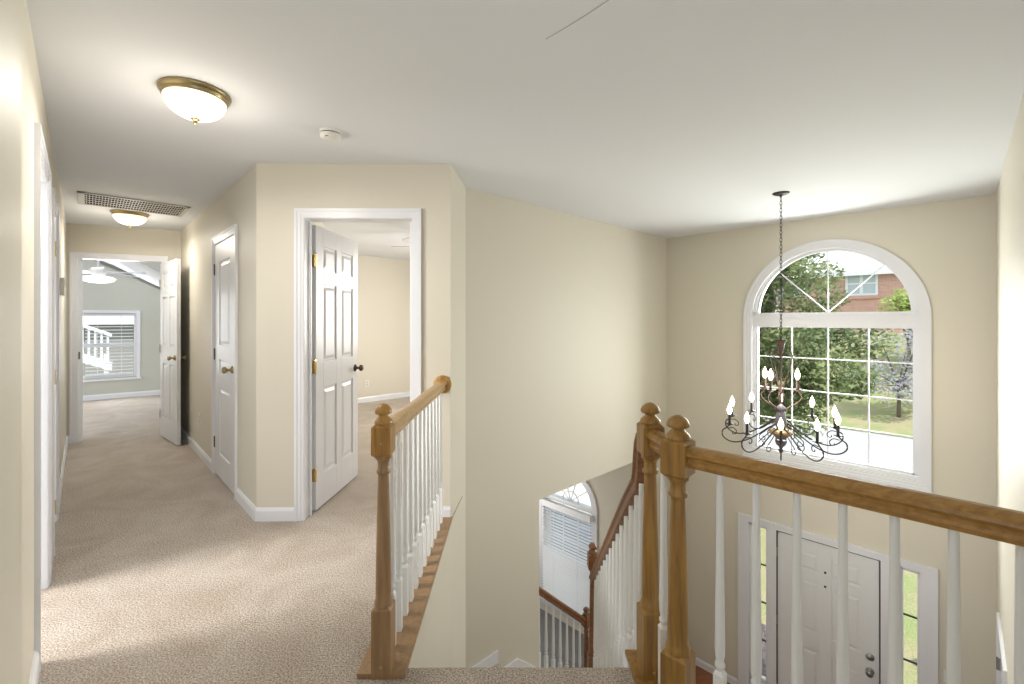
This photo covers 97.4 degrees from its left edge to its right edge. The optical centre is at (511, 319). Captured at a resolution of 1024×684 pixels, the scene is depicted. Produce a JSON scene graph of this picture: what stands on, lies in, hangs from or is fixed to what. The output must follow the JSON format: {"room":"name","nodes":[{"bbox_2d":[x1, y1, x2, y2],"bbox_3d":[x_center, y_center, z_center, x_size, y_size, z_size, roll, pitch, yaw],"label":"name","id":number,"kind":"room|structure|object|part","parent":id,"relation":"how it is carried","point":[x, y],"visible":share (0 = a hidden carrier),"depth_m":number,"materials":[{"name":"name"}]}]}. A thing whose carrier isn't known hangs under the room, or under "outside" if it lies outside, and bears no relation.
{"room":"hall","nodes":[
{"label":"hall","id":0,"kind":"room"},
{"bbox_2d":[21,0,65,683],"bbox_3d":[-2.579,0.149,2.421,0.120,2.440,6.952,0,0,-44],"label":"wall","id":1,"kind":"structure","parent":0,"point":[33,109],"depth_m":1.60,"materials":[{"name":"beige paint"}]},
{"bbox_2d":[0,0,20,683],"bbox_3d":[-0.898,0.149,0.762,0.028,2.440,0.930,0,0,-44],"label":"wall","id":2,"kind":"structure","parent":1,"relation":"attached to","point":[10,10],"depth_m":0.94,"materials":[{"name":"beige paint"}]},
{"bbox_2d":[34,122,51,670],"bbox_3d":[-2.172,0.301,2.006,0.138,2.135,0.830,0,0,-44],"label":"door","id":3,"kind":"structure","parent":1,"relation":"in","point":[42,173],"depth_m":1.96,"materials":[{"name":"white paint"}]},
{"bbox_2d":[29,436,67,683],"bbox_3d":[-3.075,1.324,3.039,0.015,0.090,5.370,0,0,-44],"label":"baseboard","id":4,"kind":"structure","parent":1,"relation":"attached to","point":[35,669],"depth_m":2.48,"materials":[{"name":"white paint"}]},
{"bbox_2d":[52,188,58,555],"bbox_3d":[-2.941,0.301,2.816,0.141,2.135,0.690,0,0,-44],"label":"door","id":5,"kind":"structure","parent":1,"relation":"in","point":[55,207],"depth_m":3.04,"materials":[{"name":"white paint"}]},
{"bbox_2d":[60,278,64,295],"bbox_3d":[-3.666,-0.271,3.670,0.030,0.140,0.120,0,0,-44],"label":"thermostat","id":6,"kind":"object","parent":1,"relation":"attached to","point":[62,280],"visible":0.99,"depth_m":3.63,"materials":[{"name":"white plastic"}]},
{"bbox_2d":[83,260,159,395],"bbox_3d":[-7.079,0.059,7.833,3.846,2.620,0.120,0,0,-38],"label":"wall","id":7,"kind":"structure","parent":0,"point":[147,302],"depth_m":8.00,"materials":[{"name":"grey paint"}]},
{"bbox_2d":[83,310,141,381],"bbox_3d":[-7.234,0.439,7.677,1.420,1.220,0.135,0,0,-38],"label":"window","id":8,"kind":"structure","parent":7,"relation":"in","point":[136,344],"depth_m":7.98,"materials":[{"name":"white paint"}]},
{"bbox_2d":[84,315,133,376],"bbox_3d":[-6.995,0.434,7.826,0.640,1.050,0.065,0,0,-38],"label":"window blind","id":9,"kind":"object","parent":8,"relation":"attached to","point":[97,316],"visible":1,"depth_m":7.81,"materials":[{"name":"white plastic"}]},
{"bbox_3d":[-6.996,0.950,7.828,0.620,0.018,0.040,0,0,-38],"label":"rail","id":10,"kind":"part","parent":9,"relation":"part of","materials":[{"name":"white plastic"}]},
{"bbox_3d":[-6.981,0.447,7.808,0.314,1.005,0.002,0,0,-38],"label":"ladder cord","id":11,"kind":"part","parent":9,"relation":"part of","materials":[{"name":"white plastic"}]},
{"bbox_2d":[83,390,159,400],"bbox_3d":[-6.998,1.324,7.811,3.546,0.090,0.015,0,0,-38],"label":"baseboard","id":12,"kind":"structure","parent":7,"relation":"attached to","point":[152,392],"depth_m":7.90,"materials":[{"name":"white paint"}]},
{"bbox_2d":[66,223,180,435],"bbox_3d":[-4.481,0.149,5.250,1.246,2.440,0.120,0,0,-24],"label":"wall","id":13,"kind":"structure","parent":0,"point":[79,237],"depth_m":5.14,"materials":[{"name":"beige paint"}]},
{"bbox_2d":[69,252,186,444],"bbox_3d":[-4.235,0.306,5.178,1.327,2.125,0.549,0,0,6],"label":"door","id":14,"kind":"structure","parent":13,"relation":"in","point":[170,271],"depth_m":5.02,"materials":[{"name":"white paint"}]},
{"bbox_3d":[-3.697,0.412,4.879,0.062,0.062,0.072,0,0,40],"label":"knob","id":15,"kind":"part","parent":14,"relation":"part of","materials":[{"name":"gold metal"}]},
{"bbox_2d":[101,260,160,286],"bbox_3d":[-6.057,-0.651,6.525,4.046,1.520,3.400,0,0,-38],"label":"ceiling","id":16,"kind":"structure","parent":0,"point":[152,270],"depth_m":6.57,"materials":[{"name":"white paint"}]},
{"bbox_2d":[83,260,145,282],"bbox_3d":[-5.952,-0.778,6.493,1.538,0.505,1.513,0,0,0],"label":"ceiling fan","id":17,"kind":"object","parent":16,"relation":"hanging from","point":[98,272],"visible":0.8,"depth_m":6.39,"materials":[{"name":"white paint"}]},
{"bbox_3d":[-5.608,-0.691,6.094,0.129,0.031,0.640,0,0,-42],"label":"blade","id":18,"kind":"part","parent":17,"relation":"part of","materials":[{"name":"white paint"}]},
{"bbox_3d":[-5.930,-0.836,6.450,0.200,0.390,0.200,0,0,0],"label":"motor","id":19,"kind":"part","parent":17,"relation":"part of","materials":[{"name":"white paint"}]},
{"bbox_3d":[-5.930,-0.574,6.450,0.400,0.095,0.400,0,0,0],"label":"lamp shade","id":20,"kind":"part","parent":17,"relation":"part of","materials":[{"name":"white glass"}]},
{"bbox_3d":[-5.492,-0.691,6.646,0.640,0.031,0.129,0,0,-24],"label":"blade","id":21,"kind":"part","parent":17,"relation":"part of","materials":[{"name":"white paint"}]},
{"bbox_2d":[181,163,256,506],"bbox_3d":[-2.853,0.149,4.318,0.120,2.440,3.337,0,0,-44],"label":"wall","id":22,"kind":"structure","parent":0,"point":[237,205],"depth_m":4.01,"materials":[{"name":"beige paint"}]},
{"bbox_2d":[181,427,255,520],"bbox_3d":[-2.864,1.324,4.232,0.015,0.090,3.230,0,0,-44],"label":"baseboard","id":23,"kind":"structure","parent":22,"relation":"attached to","point":[245,503],"depth_m":4.09,"materials":[{"name":"white paint"}]},
{"bbox_2d":[212,224,236,498],"bbox_3d":[-2.378,0.317,3.767,0.196,2.105,0.847,0,0,-44],"label":"door","id":24,"kind":"structure","parent":22,"relation":"in","point":[224,244],"depth_m":3.74,"materials":[{"name":"white paint"}]},
{"bbox_3d":[-2.228,0.392,3.519,0.072,0.062,0.062,0,0,-44],"label":"knob","id":25,"kind":"part","parent":24,"relation":"part of","materials":[{"name":"gold metal"}]},
{"bbox_2d":[312,222,325,228],"bbox_3d":[-2.218,0.149,5.209,0.120,2.440,4.106,0,0,-16],"label":"wall","id":26,"kind":"structure","parent":0,"point":[320,224],"depth_m":4.71,"materials":[{"name":"beige paint"}]},
{"bbox_2d":[38,395,634,683],"bbox_3d":[-2.607,1.374,4.347,7.696,0.010,12.252,0,0,-43],"label":"floor","id":27,"kind":"structure","parent":0,"point":[160,575],"depth_m":2.37,"materials":[{"name":"beige carpet"}]},
{"bbox_2d":[357,375,452,679],"bbox_3d":[-0.500,0.846,2.400,0.186,1.046,1.380,0,0,0],"label":"railing","id":28,"kind":"object","parent":27,"relation":"on","point":[412,542],"visible":1,"depth_m":2.05,"materials":[{"name":"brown wood"}]},
{"bbox_3d":[-0.500,1.357,2.402,0.186,0.021,1.375,0,0,0],"label":"board","id":29,"kind":"part","parent":28,"relation":"part of","materials":[{"name":"brown wood"}]},
{"bbox_3d":[-0.488,0.443,2.428,0.065,0.066,1.288,0,0,1],"label":"handrail","id":30,"kind":"part","parent":28,"relation":"part of","materials":[{"name":"brown wood"}]},
{"bbox_2d":[625,402,1023,683],"bbox_3d":[0.734,0.842,1.283,0.485,1.054,1.232,0,0,-34],"label":"gallery railing","id":31,"kind":"object","parent":27,"relation":"on","point":[663,654],"visible":1,"depth_m":1.31,"materials":[{"name":"brown wood"}]},
{"bbox_3d":[0.734,1.359,1.283,0.485,0.019,1.232,0,0,-34],"label":"board","id":32,"kind":"part","parent":31,"relation":"part of","materials":[{"name":"brown wood"}]},
{"bbox_3d":[0.540,0.444,1.616,0.062,0.066,0.149,0,0,-6],"label":"return handrail","id":33,"kind":"part","parent":31,"relation":"part of","materials":[{"name":"brown wood"}]},
{"bbox_3d":[0.873,0.444,1.176,0.828,0.066,0.062,0,0,45],"label":"handrail","id":34,"kind":"part","parent":31,"relation":"part of","materials":[{"name":"brown wood"}]},
{"bbox_2d":[257,163,450,506],"bbox_3d":[-1.083,0.149,3.140,1.321,2.440,0.120,0,0,-1],"label":"wall","id":35,"kind":"structure","parent":0,"point":[282,188],"depth_m":3.07,"materials":[{"name":"beige paint"}]},
{"bbox_2d":[255,506,450,521],"bbox_3d":[-1.083,1.324,3.072,1.321,0.090,0.015,0,0,-1],"label":"baseboard","id":36,"kind":"structure","parent":35,"relation":"attached to","point":[262,514],"depth_m":3.06,"materials":[{"name":"white paint"}]},
{"bbox_2d":[294,208,420,521],"bbox_3d":[-1.051,0.304,3.501,0.861,2.130,0.890,0,0,0],"label":"door","id":37,"kind":"structure","parent":35,"relation":"in","point":[326,367],"depth_m":3.21,"materials":[{"name":"white paint"}]},
{"bbox_3d":[-1.319,0.412,3.879,0.074,0.062,0.062,0,0,0],"label":"knob","id":38,"kind":"part","parent":37,"relation":"part of","materials":[{"name":"brown metal"}]},
{"bbox_2d":[358,255,409,397],"bbox_3d":[-1.931,0.149,8.063,2.536,2.440,0.120,0,0,-45],"label":"wall","id":39,"kind":"structure","parent":0,"point":[383,283],"depth_m":7.70,"materials":[{"name":"beige paint"}]},
{"bbox_2d":[358,391,409,402],"bbox_3d":[-1.967,1.324,7.932,2.100,0.090,0.015,0,0,-45],"label":"baseboard","id":40,"kind":"structure","parent":39,"relation":"attached to","point":[401,394],"depth_m":7.70,"materials":[{"name":"white paint"}]},
{"bbox_2d":[408,497,462,667],"bbox_3d":[-2.607,1.534,4.347,7.696,0.310,12.252,0,0,-43],"label":"wall","id":41,"kind":"structure","parent":0,"point":[423,645],"depth_m":2.51,"materials":[{"name":"beige paint"}]},
{"bbox_2d":[427,529,465,667],"bbox_3d":[-0.463,2.999,2.650,0.174,2.620,2.100,0,0,0],"label":"wall","id":42,"kind":"structure","parent":0,"point":[448,650],"depth_m":3.16,"materials":[{"name":"beige paint"}]},
{"bbox_2d":[451,166,465,533],"bbox_3d":[-0.453,0.309,3.405,0.154,2.760,0.630,0,0,0],"label":"wall strip","id":43,"kind":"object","parent":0,"point":[458,190],"visible":0.53,"depth_m":3.32,"materials":[{"name":"beige paint"}]},
{"bbox_2d":[26,0,1023,259],"bbox_3d":[-1.036,-1.171,2.412,10.197,0.201,10.411,0,0,39],"label":"ceiling","id":44,"kind":"structure","parent":0,"point":[661,118],"depth_m":2.18,"materials":[{"name":"white paint"}]},
{"bbox_2d":[110,209,149,227],"bbox_3d":[-3.820,-0.996,4.500,0.306,0.150,0.306,0,0,0],"label":"ceiling light","id":45,"kind":"object","parent":44,"relation":"attached to","point":[126,217],"visible":0.99,"depth_m":4.42,"materials":[{"name":"white glass"}]},
{"bbox_3d":[-3.820,-0.991,4.500,0.266,0.090,0.266,0,0,0],"label":"lamp shade","id":46,"kind":"part","parent":45,"relation":"part of","materials":[{"name":"white glass"}]},
{"bbox_2d":[77,191,189,216],"bbox_3d":[-3.500,-1.065,4.180,0.770,0.012,0.520,0,0,-43],"label":"ceiling vent","id":47,"kind":"object","parent":44,"relation":"in","point":[85,198],"visible":1,"depth_m":4.15,"materials":[{"name":"silver metal"}]},
{"bbox_2d":[156,76,230,124],"bbox_3d":[-1.492,-0.996,2.120,0.290,0.150,0.290,0,0,0],"label":"ceiling light","id":48,"kind":"object","parent":44,"relation":"attached to","point":[194,100],"visible":1,"depth_m":2.04,"materials":[{"name":"white glass"}]},
{"bbox_3d":[-1.492,-0.991,2.120,0.251,0.090,0.251,0,0,0],"label":"lamp shade","id":49,"kind":"part","parent":48,"relation":"part of","materials":[{"name":"white glass"}]},
{"bbox_2d":[319,127,341,141],"bbox_3d":[-1.032,-1.049,2.560,0.120,0.044,0.120,0,0,0],"label":"smoke detector","id":50,"kind":"object","parent":44,"relation":"attached to","point":[329,134],"visible":1,"depth_m":2.52,"materials":[{"name":"white plastic"}]},
{"bbox_3d":[-1.032,-1.065,2.560,0.120,0.012,0.120,0,0,0],"label":"mounting plate","id":51,"kind":"part","parent":50,"relation":"part of","materials":[{"name":"white plastic"}]},
{"bbox_2d":[391,238,409,249],"bbox_3d":[-0.919,-0.961,5.579,1.195,0.220,1.182,0,0,0],"label":"ceiling fan","id":52,"kind":"object","parent":44,"relation":"hanging from","point":[405,239],"visible":0.04,"depth_m":5.60,"materials":[{"name":"white plastic"}]},
{"bbox_3d":[-1.283,-0.901,5.624,0.460,0.031,0.129,0,0,11],"label":"blade","id":53,"kind":"part","parent":52,"relation":"part of","materials":[{"name":"white paint"}]},
{"bbox_3d":[-1.089,-0.901,5.209,0.129,0.031,0.460,0,0,29],"label":"blade","id":54,"kind":"part","parent":52,"relation":"part of","materials":[{"name":"white paint"}]},
{"bbox_2d":[721,191,847,461],"bbox_3d":[2.268,0.026,3.795,0.905,2.195,0.924,0,0,0],"label":"chandelier","id":55,"kind":"object","parent":44,"relation":"hanging from","point":[780,432],"visible":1,"depth_m":3.77,"materials":[{"name":"black metal"}]},
{"bbox_3d":[1.878,0.764,3.884,0.039,0.097,0.038,0,0,13],"label":"bulb","id":56,"kind":"part","parent":55,"relation":"part of","materials":[{"name":"white glass"}]},
{"bbox_3d":[2.005,0.737,4.096,0.038,0.097,0.039,0,0,-41],"label":"bulb","id":57,"kind":"part","parent":55,"relation":"part of","materials":[{"name":"white glass"}]},
{"bbox_3d":[1.900,0.787,3.638,0.039,0.097,0.038,0,0,-23],"label":"bulb","id":58,"kind":"part","parent":55,"relation":"part of","materials":[{"name":"white glass"}]},
{"bbox_3d":[2.025,0.976,3.850,0.432,0.196,0.011,0,0,13],"label":"arm","id":59,"kind":"part","parent":55,"relation":"part of","materials":[{"name":"black metal"}]},
{"bbox_3d":[2.104,0.948,3.982,0.011,0.196,0.432,0,0,-41],"label":"arm","id":60,"kind":"part","parent":55,"relation":"part of","materials":[{"name":"black metal"}]},
{"bbox_3d":[2.232,0.714,4.193,0.038,0.097,0.039,0,0,-5],"label":"bulb","id":61,"kind":"part","parent":55,"relation":"part of","materials":[{"name":"white glass"}]},
{"bbox_3d":[2.039,0.998,3.697,0.432,0.196,0.011,0,0,-23],"label":"arm","id":62,"kind":"part","parent":55,"relation":"part of","materials":[{"name":"black metal"}]},
{"bbox_3d":[2.246,0.925,4.043,0.011,0.196,0.432,0,0,-5],"label":"arm","id":63,"kind":"part","parent":55,"relation":"part of","materials":[{"name":"black metal"}]},
{"bbox_3d":[2.186,0.451,3.889,0.038,0.097,0.039,0,0,-41],"label":"bulb","id":64,"kind":"part","parent":55,"relation":"part of","materials":[{"name":"white glass"}]},
{"bbox_3d":[2.212,0.515,3.858,0.010,0.514,0.155,0,0,-41],"label":"arm","id":65,"kind":"part","parent":55,"relation":"part of","materials":[{"name":"black metal"}]},
{"bbox_3d":[2.153,0.451,3.746,0.039,0.097,0.038,0,0,-23],"label":"bulb","id":66,"kind":"part","parent":55,"relation":"part of","materials":[{"name":"white glass"}]},
{"bbox_3d":[2.190,0.515,3.762,0.155,0.514,0.010,0,0,-23],"label":"arm","id":67,"kind":"part","parent":55,"relation":"part of","materials":[{"name":"black metal"}]},
{"bbox_3d":[2.268,0.442,3.795,0.084,0.615,0.084,0,0,0],"label":"stem","id":68,"kind":"part","parent":55,"relation":"part of","materials":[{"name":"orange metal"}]},
{"bbox_3d":[2.140,1.007,3.581,0.011,0.196,0.432,0,0,31],"label":"arm","id":69,"kind":"part","parent":55,"relation":"part of","materials":[{"name":"black metal"}]},
{"bbox_3d":[2.063,0.795,3.452,0.038,0.097,0.039,0,0,31],"label":"bulb","id":70,"kind":"part","parent":55,"relation":"part of","materials":[{"name":"white glass"}]},
{"bbox_3d":[2.268,-0.428,3.795,0.018,1.220,0.018,0,0,45],"label":"chain","id":71,"kind":"part","parent":55,"relation":"part of","materials":[{"name":"black metal"}]},
{"bbox_3d":[2.350,0.515,3.776,0.155,0.514,0.010,0,0,13],"label":"arm","id":72,"kind":"part","parent":55,"relation":"part of","materials":[{"name":"black metal"}]},
{"bbox_3d":[2.390,0.451,3.767,0.039,0.097,0.038,0,0,13],"label":"bulb","id":73,"kind":"part","parent":55,"relation":"part of","materials":[{"name":"white glass"}]},
{"bbox_3d":[2.497,0.925,3.893,0.432,0.196,0.011,0,0,-23],"label":"arm","id":74,"kind":"part","parent":55,"relation":"part of","materials":[{"name":"black metal"}]},
{"bbox_3d":[2.290,0.998,3.547,0.011,0.196,0.432,0,0,-5],"label":"arm","id":75,"kind":"part","parent":55,"relation":"part of","materials":[{"name":"black metal"}]},
{"bbox_3d":[2.636,0.714,3.952,0.039,0.097,0.038,0,0,-23],"label":"bulb","id":76,"kind":"part","parent":55,"relation":"part of","materials":[{"name":"white glass"}]},
{"bbox_3d":[2.511,0.962,3.740,0.432,0.196,0.011,0,0,13],"label":"arm","id":77,"kind":"part","parent":55,"relation":"part of","materials":[{"name":"black metal"}]},
{"bbox_3d":[2.432,0.976,3.607,0.011,0.196,0.432,0,0,-41],"label":"arm","id":78,"kind":"part","parent":55,"relation":"part of","materials":[{"name":"black metal"}]},
{"bbox_3d":[2.304,0.787,3.397,0.038,0.097,0.039,0,0,-5],"label":"bulb","id":79,"kind":"part","parent":55,"relation":"part of","materials":[{"name":"white glass"}]},
{"bbox_3d":[2.658,0.750,3.706,0.039,0.097,0.038,0,0,13],"label":"bulb","id":80,"kind":"part","parent":55,"relation":"part of","materials":[{"name":"white glass"}]},
{"bbox_3d":[2.531,0.764,3.494,0.038,0.097,0.039,0,0,-41],"label":"bulb","id":81,"kind":"part","parent":55,"relation":"part of","materials":[{"name":"white glass"}]},
{"bbox_2d":[466,188,665,667],"bbox_3d":[0.785,1.619,4.817,3.304,5.380,0.120,0,0,-43],"label":"wall","id":82,"kind":"structure","parent":0,"point":[566,313],"depth_m":4.21,"materials":[{"name":"beige paint"}]},
{"bbox_2d":[539,463,656,636],"bbox_3d":[0.499,2.999,6.738,3.501,2.620,0.120,0,0,45],"label":"wall","id":83,"kind":"structure","parent":0,"point":[608,488],"depth_m":5.92,"materials":[{"name":"beige paint"}]},
{"bbox_2d":[540,481,597,628],"bbox_3d":[0.807,3.131,6.388,1.060,2.115,0.160,0,0,45],"label":"window","id":84,"kind":"structure","parent":83,"relation":"in","point":[569,501],"depth_m":6.37,"materials":[{"name":"white paint"}]},
{"bbox_2d":[541,498,592,614],"bbox_3d":[0.760,3.344,6.340,0.870,1.430,0.065,0,0,45],"label":"window blind","id":85,"kind":"object","parent":84,"relation":"attached to","point":[567,580],"visible":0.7,"depth_m":6.33,"materials":[{"name":"white plastic"}]},
{"bbox_3d":[0.829,3.104,6.410,0.880,1.930,0.100,0,0,45],"label":"frame","id":86,"kind":"part","parent":84,"relation":"part of","materials":[{"name":"white paint"}]},
{"bbox_2d":[540,608,729,683],"bbox_3d":[0.162,4.384,3.857,6.572,0.150,8.548,0,0,-44],"label":"floor","id":87,"kind":"structure","parent":0,"point":[542,612],"depth_m":5.94,"materials":[{"name":"brown wood"}]},
{"bbox_2d":[471,650,535,667],"bbox_3d":[0.316,2.891,3.308,1.585,2.844,3.380,0,0,18],"label":"staircase","id":88,"kind":"structure","parent":87,"relation":"on","point":[491,661],"depth_m":3.83,"materials":[{"name":"beige carpet"}]},
{"bbox_2d":[539,586,588,667],"bbox_3d":[0.525,3.425,4.551,0.825,1.769,0.079,0,0,-44],"label":"railing","id":89,"kind":"object","parent":88,"relation":"attached to","point":[583,619],"visible":0.81,"depth_m":4.52,"materials":[{"name":"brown wood"}]},
{"bbox_3d":[0.503,2.885,4.538,0.775,0.690,0.062,0,0,-43],"label":"handrail","id":90,"kind":"part","parent":89,"relation":"part of","materials":[{"name":"brown wood"}]},
{"bbox_2d":[587,432,643,667],"bbox_3d":[0.589,1.683,2.668,0.084,2.507,1.810,0,0,3],"label":"staircase railing","id":91,"kind":"object","parent":88,"relation":"on","point":[615,577],"visible":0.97,"depth_m":2.31,"materials":[{"name":"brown wood"}]},
{"bbox_3d":[0.583,1.245,2.659,0.062,1.630,1.790,0,0,3],"label":"handrail","id":92,"kind":"part","parent":91,"relation":"part of","materials":[{"name":"brown wood"}]},
{"bbox_2d":[666,194,995,683],"bbox_3d":[3.113,1.619,4.909,3.187,5.380,0.120,0,0,45],"label":"wall","id":93,"kind":"structure","parent":0,"point":[950,245],"depth_m":4.42,"materials":[{"name":"beige paint"}]},
{"bbox_2d":[696,657,737,683],"bbox_3d":[3.063,4.264,4.863,2.940,0.090,0.015,0,0,45],"label":"baseboard","id":94,"kind":"structure","parent":93,"relation":"attached to","point":[730,679],"depth_m":5.50,"materials":[{"name":"white paint"}]},
{"bbox_2d":[742,239,932,493],"bbox_3d":[3.297,0.376,4.704,1.620,2.410,0.150,0,0,45],"label":"window","id":95,"kind":"structure","parent":93,"relation":"in","point":[919,319],"depth_m":4.53,"materials":[{"name":"white paint"}]},
{"bbox_2d":[738,512,937,683],"bbox_3d":[3.281,3.281,4.699,1.702,2.055,0.179,0,0,45],"label":"door","id":96,"kind":"structure","parent":93,"relation":"in","point":[868,570],"depth_m":4.68,"materials":[{"name":"white paint"}]},
{"bbox_3d":[3.499,3.454,4.403,0.068,0.068,0.068,0,0,45],"label":"knob","id":97,"kind":"part","parent":96,"relation":"part of","materials":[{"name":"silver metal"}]},
{"bbox_2d":[996,91,1023,683],"bbox_3d":[2.309,1.619,1.938,5.221,5.380,0.120,0,0,-45],"label":"wall","id":98,"kind":"structure","parent":0,"point":[1010,190],"depth_m":2.67,"materials":[{"name":"beige paint"}]},
{"bbox_2d":[996,612,1006,683],"bbox_3d":[3.477,3.274,3.119,0.820,2.070,0.142,0,0,-45],"label":"door","id":99,"kind":"structure","parent":98,"relation":"in","point":[1001,668],"depth_m":3.37,"materials":[{"name":"white paint"}]},
{"label":"outside","id":100,"kind":"structure","parent":0,"visible":0},
{"bbox_2d":[759,332,912,438],"bbox_3d":[18.452,2.694,22.363,120.000,3.850,11.500,0,0,45],"label":"lawn","id":101,"kind":"structure","parent":100,"point":[853,413],"depth_m":19.78,"materials":[{"name":"green plant"}]},
{"bbox_2d":[762,264,799,311],"bbox_3d":[12.202,-0.756,26.723,8.568,7.960,4.297,0,0,38],"label":"shade tree","id":102,"kind":"object","parent":101,"relation":"on","point":[797,264],"visible":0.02,"depth_m":24.32,"materials":[{"name":"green plant"}]},
{"bbox_2d":[798,299,854,347],"bbox_3d":[15.876,1.139,22.805,2.565,4.567,1.487,0,0,19],"label":"tree","id":103,"kind":"object","parent":101,"relation":"on","point":[834,332],"visible":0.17,"depth_m":22.40,"materials":[{"name":"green plant"}]},
{"bbox_2d":[854,328,912,417],"bbox_3d":[16.183,1.951,18.804,2.300,4.542,3.059,0,0,-38],"label":"tree","id":104,"kind":"object","parent":101,"relation":"on","point":[901,383],"visible":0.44,"depth_m":18.64,"materials":[{"name":"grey plant"}]},
{"bbox_2d":[877,288,912,368],"bbox_3d":[19.893,0.441,21.916,3.314,4.363,2.513,0,0,40],"label":"tree","id":105,"kind":"object","parent":101,"relation":"on","point":[904,303],"visible":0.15,"depth_m":22.26,"materials":[{"name":"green plant"}]},
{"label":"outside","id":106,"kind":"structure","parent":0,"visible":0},
{"bbox_3d":[36.996,0.819,40.942,113.898,0.100,113.790,0,0,0],"label":"lawn","id":107,"kind":"structure","parent":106,"visible":0},
{"bbox_2d":[765,251,912,332],"bbox_3d":[25.439,-3.256,29.363,15.800,8.650,8.720,0,0,45],"label":"brick house","id":108,"kind":"structure","parent":107,"relation":"on","point":[858,268],"depth_m":27.76,"materials":[{"name":"red"}]},
{"bbox_3d":[21.573,-2.251,27.782,1.400,1.280,0.040,0,0,45],"label":"pane","id":109,"kind":"part","parent":108,"relation":"part of","materials":[{"name":"grey"}]},
{"bbox_3d":[21.537,-1.411,27.747,1.800,0.200,0.120,0,0,45],"label":"sill","id":110,"kind":"part","parent":108,"relation":"part of","materials":[{"name":"brick"}]},
{"bbox_3d":[-17.727,4.519,18.664,49.806,0.100,48.030,0,0,0],"label":"yard","id":111,"kind":"structure","parent":0,"visible":0},
{"bbox_2d":[83,316,133,375],"bbox_3d":[-12.291,1.519,13.330,14.600,5.700,5.600,0,0,-38],"label":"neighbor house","id":112,"kind":"object","parent":111,"relation":"on","point":[85,319],"visible":0.16,"depth_m":12.62,"materials":[{"name":"grey"}]},
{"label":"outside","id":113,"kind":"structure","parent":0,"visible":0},
{"bbox_2d":[760,527,916,683],"bbox_3d":[5.814,4.569,9.701,120.001,0.100,10.480,0,0,45],"label":"lawn","id":114,"kind":"structure","parent":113,"point":[910,578],"depth_m":6.95,"materials":[{"name":"green plant"}]},
{"bbox_2d":[759,252,899,439],"bbox_3d":[5.716,0.701,11.116,3.428,7.844,5.740,0,0,-43],"label":"broadleaf tree","id":115,"kind":"object","parent":114,"relation":"on","point":[842,379],"visible":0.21,"depth_m":9.71,"materials":[{"name":"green plant"}]},
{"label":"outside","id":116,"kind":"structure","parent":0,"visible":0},
{"bbox_2d":[551,510,590,565],"bbox_3d":[0.681,4.514,9.583,5.900,0.050,2.300,0,0,45],"label":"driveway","id":117,"kind":"structure","parent":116,"point":[556,510],"depth_m":9.46,"materials":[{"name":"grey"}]},
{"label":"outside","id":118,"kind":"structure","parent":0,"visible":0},
{"bbox_2d":[552,483,590,514],"bbox_3d":[1.986,4.514,12.306,7.900,0.050,3.400,0,0,45],"label":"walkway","id":119,"kind":"structure","parent":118,"point":[579,489],"depth_m":11.58,"materials":[{"name":"concrete"}]},
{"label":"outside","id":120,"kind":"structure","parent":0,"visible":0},
{"bbox_2d":[761,623,765,676],"bbox_3d":[3.803,4.459,5.279,3.000,0.200,1.380,0,0,45],"label":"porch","id":121,"kind":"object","parent":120,"point":[763,625],"depth_m":5.92,"materials":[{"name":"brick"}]},
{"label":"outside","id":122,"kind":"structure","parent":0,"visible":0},
{"bbox_2d":[759,418,912,470],"bbox_3d":[11.953,4.619,15.851,120.000,0.100,6.900,0,0,45],"label":"street","id":123,"kind":"structure","parent":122,"point":[885,450],"depth_m":16.25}
]}

